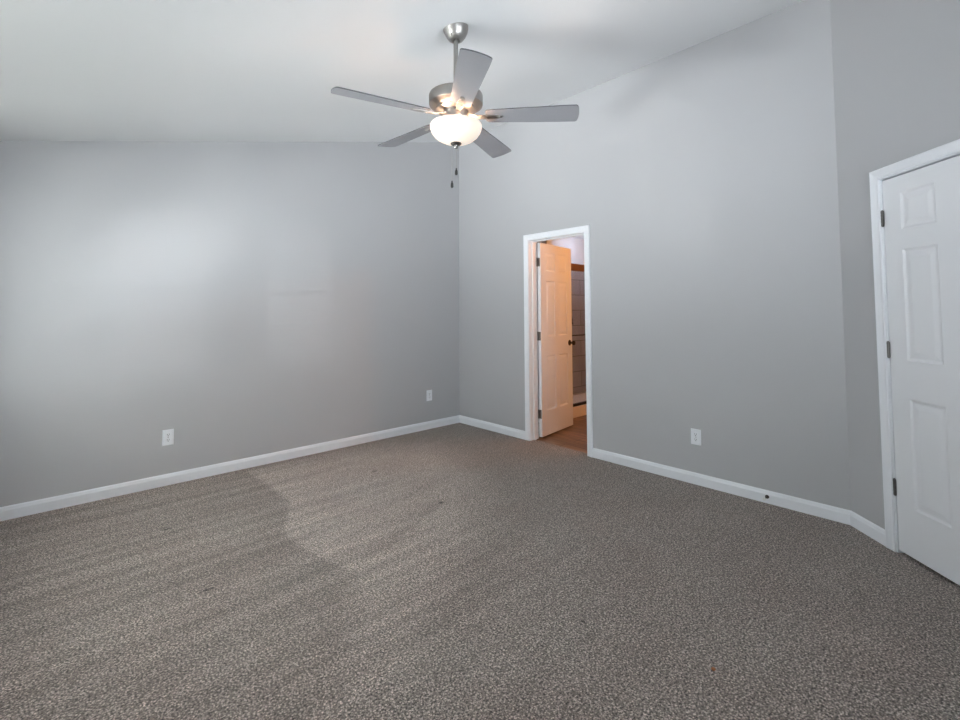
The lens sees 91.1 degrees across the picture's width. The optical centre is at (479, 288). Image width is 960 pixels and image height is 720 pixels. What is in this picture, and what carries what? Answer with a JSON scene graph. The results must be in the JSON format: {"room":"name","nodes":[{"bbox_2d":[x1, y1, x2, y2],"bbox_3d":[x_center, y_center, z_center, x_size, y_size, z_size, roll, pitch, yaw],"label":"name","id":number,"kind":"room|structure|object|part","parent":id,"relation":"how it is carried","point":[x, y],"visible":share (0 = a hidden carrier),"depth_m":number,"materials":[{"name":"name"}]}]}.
{"room":"empty bedroom","nodes":[
{"label":"empty bedroom","id":0,"kind":"room"},
{"bbox_2d":[0,141,585,506],"bbox_3d":[-0.792,-0.094,5.226,7.070,3.412,0.120,2,-4,-43],"label":"wall","id":1,"kind":"structure","parent":0,"point":[241,300],"depth_m":3.85,"materials":[{"name":"grey paint"}]},
{"bbox_2d":[162,429,173,445],"bbox_3d":[-2.382,1.136,3.599,0.075,0.118,0.009,2,-4,-43],"label":"wall outlet","id":2,"kind":"object","parent":1,"relation":"attached to","point":[167,435],"visible":1,"depth_m":3.60,"materials":[{"name":"white plastic"}]},
{"bbox_2d":[0,415,459,520],"bbox_3d":[-1.740,1.477,4.173,4.100,0.086,0.014,2,-4,-43],"label":"baseboard","id":3,"kind":"structure","parent":1,"relation":"attached to","point":[76,498],"depth_m":3.71,"materials":[{"name":"white paint"}]},
{"bbox_2d":[426,390,431,400],"bbox_3d":[-0.567,1.197,5.280,0.075,0.118,0.009,2,-4,-43],"label":"wall outlet","id":4,"kind":"object","parent":1,"relation":"attached to","point":[428,392],"visible":1,"depth_m":5.27,"materials":[{"name":"white plastic"}]},
{"bbox_2d":[571,263,585,393],"bbox_3d":[1.052,0.584,6.806,1.980,1.970,0.020,2,-4,-43],"label":"wall tile","id":5,"kind":"structure","parent":1,"relation":"attached to","point":[577,278],"depth_m":7.21,"materials":[{"name":"tile"}]},
{"bbox_2d":[0,0,803,141],"bbox_3d":[-0.101,-1.486,2.513,4.320,1.144,5.140,2,-4,-43],"label":"ceiling","id":6,"kind":"structure","parent":0,"point":[71,70],"depth_m":2.77,"materials":[{"name":"white paint"}]},
{"bbox_2d":[331,22,578,187],"bbox_3d":[-0.165,-1.002,2.608,1.280,0.910,1.247,2,-4,-43],"label":"ceiling fan","id":7,"kind":"object","parent":6,"relation":"hanging from","point":[457,103],"visible":1,"depth_m":2.50,"materials":[{"name":"silver metal"}]},
{"bbox_3d":[-0.496,-0.953,2.387,0.498,0.006,0.140,2,9,-28],"label":"blade","id":8,"kind":"part","parent":7,"relation":"part of","materials":[{"name":"grey wood"}]},
{"bbox_3d":[-0.432,-0.927,2.868,0.498,0.006,0.140,-3,8,44],"label":"blade","id":9,"kind":"part","parent":7,"relation":"part of","materials":[{"name":"grey wood"}]},
{"bbox_3d":[-0.131,-0.848,2.579,0.284,0.108,0.284,2,-4,-43],"label":"lamp shade","id":10,"kind":"part","parent":7,"relation":"part of","materials":[{"name":"beige glass"}]},
{"bbox_3d":[-0.057,-0.960,2.177,0.140,0.006,0.498,12,-5,-10],"label":"blade","id":11,"kind":"part","parent":7,"relation":"part of","materials":[{"name":"grey wood"}]},
{"bbox_3d":[0.047,-0.918,2.956,0.140,0.006,0.498,-15,-9,24],"label":"blade","id":12,"kind":"part","parent":7,"relation":"part of","materials":[{"name":"grey wood"}]},
{"bbox_3d":[0.278,-0.935,2.528,0.498,0.006,0.140,1,-15,8],"label":"blade","id":13,"kind":"part","parent":7,"relation":"part of","materials":[{"name":"grey wood"}]},
{"bbox_2d":[0,423,959,719],"bbox_3d":[-0.065,1.426,2.395,4.180,0.001,4.940,2,-4,-43],"label":"floor","id":14,"kind":"structure","parent":0,"point":[457,571],"depth_m":2.13,"materials":[{"name":"carpet"}]},
{"bbox_2d":[537,240,551,407],"bbox_3d":[0.553,0.364,5.822,0.100,2.440,0.800,2,-4,-43],"label":"wall","id":15,"kind":"structure","parent":0,"point":[549,241],"depth_m":5.58,"materials":[{"name":"grey paint"}]},
{"bbox_2d":[537,415,586,452],"bbox_3d":[1.943,1.578,5.274,2.695,0.049,3.400,2,-4,-43],"label":"floor","id":16,"kind":"structure","parent":0,"point":[574,437],"depth_m":4.88,"materials":[{"name":"brown wood"}]},
{"bbox_2d":[573,393,586,417],"bbox_3d":[1.334,1.547,6.461,1.979,0.130,0.794,2,-4,-43],"label":"shower tray","id":17,"kind":"object","parent":16,"relation":"on","point":[581,410],"visible":0.02,"depth_m":5.90,"materials":[{"name":"beige plastic"}]},
{"bbox_2d":[571,263,585,406],"bbox_3d":[1.582,0.585,6.233,1.976,1.768,0.086,2,-4,-43],"label":"shower door","id":18,"kind":"structure","parent":17,"relation":"on","point":[574,267],"depth_m":5.90,"materials":[{"name":"brown metal"}]},
{"bbox_3d":[1.568,-0.254,6.284,1.976,0.088,0.056,2,-4,-43],"label":"header rail","id":19,"kind":"part","parent":18,"relation":"part of","materials":[{"name":"brown metal"}]},
{"bbox_2d":[459,0,850,509],"bbox_3d":[1.047,-0.170,4.339,0.120,3.363,3.686,2,-4,-43],"label":"wall","id":20,"kind":"structure","parent":0,"point":[702,176],"depth_m":3.59,"materials":[{"name":"grey paint"}]},
{"bbox_2d":[459,415,524,439],"bbox_3d":[0.112,1.516,5.179,0.014,0.086,1.054,2,-4,-43],"label":"baseboard","id":21,"kind":"structure","parent":20,"relation":"attached to","point":[517,433],"depth_m":5.13,"materials":[{"name":"white paint"}]},
{"bbox_2d":[536,243,575,436],"bbox_3d":[0.825,0.530,5.135,0.177,2.004,0.683,-2,-3,39],"label":"door","id":22,"kind":"structure","parent":20,"relation":"in","point":[554,334],"depth_m":5.09,"materials":[{"name":"white paint"}]},
{"bbox_3d":[1.042,0.610,5.319,0.072,0.064,0.064,-2,-3,39],"label":"knob","id":23,"kind":"part","parent":22,"relation":"part of","materials":[{"name":"brown metal"}]},
{"bbox_2d":[523,225,592,456],"bbox_3d":[0.782,0.480,4.598,0.156,2.095,0.801,2,-4,-43],"label":"door frame","id":24,"kind":"structure","parent":20,"relation":"attached to","point":[530,241],"depth_m":4.79,"materials":[{"name":"white paint"}]},
{"bbox_2d":[691,428,700,445],"bbox_3d":[1.631,1.120,3.559,0.009,0.118,0.075,2,-4,-43],"label":"wall outlet","id":25,"kind":"object","parent":20,"relation":"attached to","point":[695,433],"visible":1,"depth_m":3.56,"materials":[{"name":"white plastic"}]},
{"bbox_2d":[592,448,850,524],"bbox_3d":[1.632,1.431,3.541,0.014,0.086,1.845,2,-4,-43],"label":"baseboard","id":26,"kind":"structure","parent":20,"relation":"attached to","point":[841,515],"depth_m":3.35,"materials":[{"name":"white paint"}]},
{"bbox_2d":[830,0,959,528],"bbox_3d":[2.283,-0.283,2.084,0.120,3.363,1.727,0,-3,2],"label":"wall","id":27,"kind":"structure","parent":0,"point":[896,63],"depth_m":2.71,"materials":[{"name":"grey paint"}]},
{"bbox_2d":[850,511,885,546],"bbox_3d":[2.252,1.389,2.732,0.014,0.086,0.277,0,-3,2],"label":"baseboard","id":28,"kind":"structure","parent":27,"relation":"attached to","point":[865,526],"depth_m":2.73,"materials":[{"name":"white paint"}]},
{"bbox_2d":[869,139,959,552],"bbox_3d":[2.292,0.358,2.202,0.156,2.095,0.890,0,-3,2],"label":"door frame","id":29,"kind":"structure","parent":27,"relation":"attached to","point":[952,149],"depth_m":2.60,"materials":[{"name":"white paint"}]},
{"bbox_2d":[881,155,959,585],"bbox_3d":[2.252,0.384,2.208,0.177,2.004,0.771,0,-3,2],"label":"door","id":30,"kind":"structure","parent":27,"relation":"in","point":[920,214],"depth_m":2.36,"materials":[{"name":"white paint"}]}
]}

